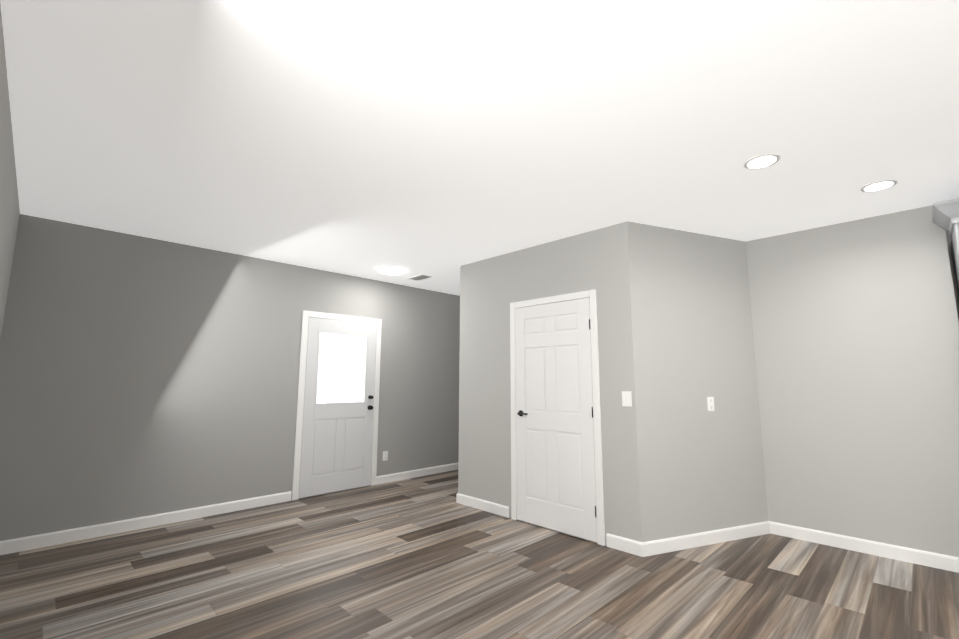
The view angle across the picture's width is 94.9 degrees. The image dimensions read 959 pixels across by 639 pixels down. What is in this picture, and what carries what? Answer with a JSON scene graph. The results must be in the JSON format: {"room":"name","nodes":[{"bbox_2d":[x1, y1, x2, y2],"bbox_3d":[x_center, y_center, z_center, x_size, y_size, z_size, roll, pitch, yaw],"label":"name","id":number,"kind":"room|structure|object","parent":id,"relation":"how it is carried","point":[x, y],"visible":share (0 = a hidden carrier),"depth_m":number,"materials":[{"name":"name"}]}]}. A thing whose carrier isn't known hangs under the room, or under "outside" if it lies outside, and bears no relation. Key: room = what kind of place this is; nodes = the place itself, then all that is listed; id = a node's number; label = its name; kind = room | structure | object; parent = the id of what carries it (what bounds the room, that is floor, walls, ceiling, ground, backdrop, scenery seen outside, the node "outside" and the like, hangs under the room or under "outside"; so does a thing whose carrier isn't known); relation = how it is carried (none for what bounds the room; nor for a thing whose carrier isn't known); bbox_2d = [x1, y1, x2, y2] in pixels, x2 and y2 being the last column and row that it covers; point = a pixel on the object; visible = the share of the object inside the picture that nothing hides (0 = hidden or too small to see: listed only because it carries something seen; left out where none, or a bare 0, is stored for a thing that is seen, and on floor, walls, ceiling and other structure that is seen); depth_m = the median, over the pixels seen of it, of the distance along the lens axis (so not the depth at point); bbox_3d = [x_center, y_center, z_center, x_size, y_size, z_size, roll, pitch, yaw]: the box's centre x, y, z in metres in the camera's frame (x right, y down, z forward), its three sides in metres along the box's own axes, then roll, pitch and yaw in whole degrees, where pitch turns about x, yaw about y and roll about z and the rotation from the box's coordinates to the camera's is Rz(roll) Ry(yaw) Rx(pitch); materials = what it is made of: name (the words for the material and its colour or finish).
{"room":"empty living room","nodes":[
{"label":"empty living room","id":0,"kind":"room"},
{"bbox_2d":[0,3,19,339],"bbox_3d":[-0.405,-0.014,-0.014,9.550,2.640,0.150,-8,-11,44],"label":"wall","id":1,"kind":"structure","parent":0,"point":[9,211],"depth_m":2.55,"materials":[{"name":"grey paint"}]},
{"bbox_2d":[0,214,459,540],"bbox_3d":[-1.996,0.710,5.204,0.150,2.640,5.350,-8,-11,44],"label":"wall","id":2,"kind":"structure","parent":0,"point":[140,376],"depth_m":4.17,"materials":[{"name":"grey paint"}]},
{"bbox_2d":[0,491,290,554],"bbox_3d":[-2.885,1.827,4.035,0.015,0.100,2.300,-8,-11,44],"label":"baseboard","id":3,"kind":"structure","parent":2,"relation":"attached to","point":[50,539],"depth_m":3.86,"materials":[{"name":"white paint"}]},
{"bbox_2d":[292,310,381,500],"bbox_3d":[-1.686,0.995,5.357,0.018,2.120,1.060,-8,-11,44],"label":"door frame","id":4,"kind":"structure","parent":2,"relation":"attached to","point":[300,409],"depth_m":5.16,"materials":[{"name":"white paint"}]},
{"bbox_2d":[298,317,376,497],"bbox_3d":[-1.665,1.022,5.332,0.077,2.035,0.914,-8,-11,44],"label":"exterior door","id":5,"kind":"structure","parent":2,"relation":"in","point":[337,436],"depth_m":5.32,"materials":[{"name":"white paint"}]},
{"bbox_2d":[383,451,387,460],"bbox_3d":[-1.225,1.775,5.723,0.008,0.118,0.072,-8,-11,44],"label":"outlet","id":6,"kind":"object","parent":2,"relation":"attached to","point":[385,455],"visible":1,"depth_m":5.72,"materials":[{"name":"white plastic"}]},
{"bbox_2d":[376,463,457,484],"bbox_3d":[-0.793,2.122,6.109,0.014,0.100,1.500,-8,-11,44],"label":"baseboard","id":7,"kind":"structure","parent":2,"relation":"attached to","point":[388,478],"depth_m":6.02,"materials":[{"name":"white paint"}]},
{"bbox_2d":[0,470,958,638],"bbox_3d":[1.430,1.617,1.722,9.700,0.100,5.500,-8,-11,44],"label":"floor","id":8,"kind":"structure","parent":0,"point":[425,557],"depth_m":2.87,"materials":[{"name":"grey wood"}]},
{"bbox_2d":[458,205,958,557],"bbox_3d":[1.723,0.574,4.146,3.920,2.640,1.600,-8,-11,44],"label":"wall block","id":9,"kind":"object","parent":8,"relation":"on","point":[820,365],"visible":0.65,"depth_m":3.68,"materials":[{"name":"grey paint"}]},
{"bbox_2d":[456,493,509,517],"bbox_3d":[0.029,1.903,4.516,0.730,0.100,0.015,-8,-11,44],"label":"baseboard","id":10,"kind":"structure","parent":9,"relation":"attached to","point":[484,505],"depth_m":4.50,"materials":[{"name":"white paint"}]},
{"bbox_2d":[515,298,596,541],"bbox_3d":[0.645,0.849,4.003,0.856,2.025,0.066,-8,-11,44],"label":"interior door","id":11,"kind":"structure","parent":9,"relation":"attached to","point":[555,473],"depth_m":3.98,"materials":[{"name":"white paint"}]},
{"bbox_2d":[510,289,604,545],"bbox_3d":[0.662,0.825,4.025,0.984,2.102,0.018,-8,-11,44],"label":"door frame","id":12,"kind":"structure","parent":9,"relation":"attached to","point":[592,294],"depth_m":3.81,"materials":[{"name":"white paint"}]},
{"bbox_2d":[622,391,631,406],"bbox_3d":[1.182,0.638,3.533,0.080,0.120,0.010,-8,-11,44],"label":"light switch","id":13,"kind":"object","parent":9,"relation":"attached to","point":[626,398],"visible":1,"depth_m":3.53,"materials":[{"name":"white plastic"}]},
{"bbox_2d":[636,521,771,556],"bbox_3d":[1.874,1.777,3.576,0.562,0.100,1.284,-8,-11,44],"label":"baseboard","id":14,"kind":"structure","parent":9,"relation":"attached to","point":[649,548],"depth_m":3.54,"materials":[{"name":"white paint"}]},
{"bbox_2d":[707,397,714,410],"bbox_3d":[1.986,0.725,3.777,0.072,0.118,0.008,3,-9,-22],"label":"outlet","id":15,"kind":"object","parent":9,"relation":"attached to","point":[710,402],"visible":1,"depth_m":3.77,"materials":[{"name":"white plastic"}]},
{"bbox_2d":[772,522,958,572],"bbox_3d":[2.990,1.756,3.400,1.291,0.100,0.015,-8,-11,44],"label":"baseboard","id":16,"kind":"structure","parent":9,"relation":"attached to","point":[880,549],"depth_m":3.38,"materials":[{"name":"white paint"}]},
{"bbox_2d":[950,223,958,299],"bbox_3d":[3.753,0.517,2.755,0.850,2.380,0.682,-8,-11,44],"label":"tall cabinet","id":17,"kind":"object","parent":8,"relation":"on","point":[954,244],"visible":1,"depth_m":3.17,"materials":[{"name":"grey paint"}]},
{"bbox_2d":[932,198,958,235],"bbox_3d":[3.631,-0.753,2.805,1.026,0.148,0.441,-8,-11,44],"label":"crown molding","id":18,"kind":"structure","parent":17,"relation":"attached to","point":[945,215],"depth_m":3.01,"materials":[{"name":"grey paint"}]},
{"bbox_2d":[0,0,958,295],"bbox_3d":[1.438,-1.096,2.101,9.700,0.100,5.500,-8,-11,44],"label":"ceiling","id":19,"kind":"structure","parent":0,"point":[440,142],"depth_m":2.26,"materials":[{"name":"white paint"}]},
{"bbox_2d":[378,267,404,274],"bbox_3d":[-1.073,-0.589,5.350,0.320,0.020,0.320,-8,-11,44],"label":"recessed light","id":20,"kind":"object","parent":19,"relation":"in","point":[391,270],"visible":1,"depth_m":5.29,"materials":[{"name":"white"}]},
{"bbox_2d":[408,274,431,280],"bbox_3d":[-0.776,-0.543,5.715,0.300,0.009,0.160,-8,-11,44],"label":"ceiling vent","id":21,"kind":"object","parent":19,"relation":"in","point":[419,277],"visible":1,"depth_m":5.69,"materials":[{"name":"white metal"}]},
{"bbox_2d":[744,154,779,168],"bbox_3d":[1.720,-0.960,2.682,0.186,0.007,0.186,-8,-11,44],"label":"recessed light","id":22,"kind":"object","parent":19,"relation":"in","point":[761,161],"visible":1,"depth_m":2.67,"materials":[{"name":"white paint"}]},
{"bbox_2d":[861,180,896,191],"bbox_3d":[2.732,-0.911,3.011,0.186,0.007,0.186,-8,-11,44],"label":"recessed light","id":23,"kind":"object","parent":19,"relation":"in","point":[879,185],"visible":1,"depth_m":3.00,"materials":[{"name":"white paint"}]},
{"bbox_2d":[945,223,958,320],"bbox_3d":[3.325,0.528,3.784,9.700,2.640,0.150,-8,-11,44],"label":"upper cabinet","id":24,"kind":"object","parent":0,"point":[948,237],"depth_m":3.44,"materials":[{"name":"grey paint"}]}
]}

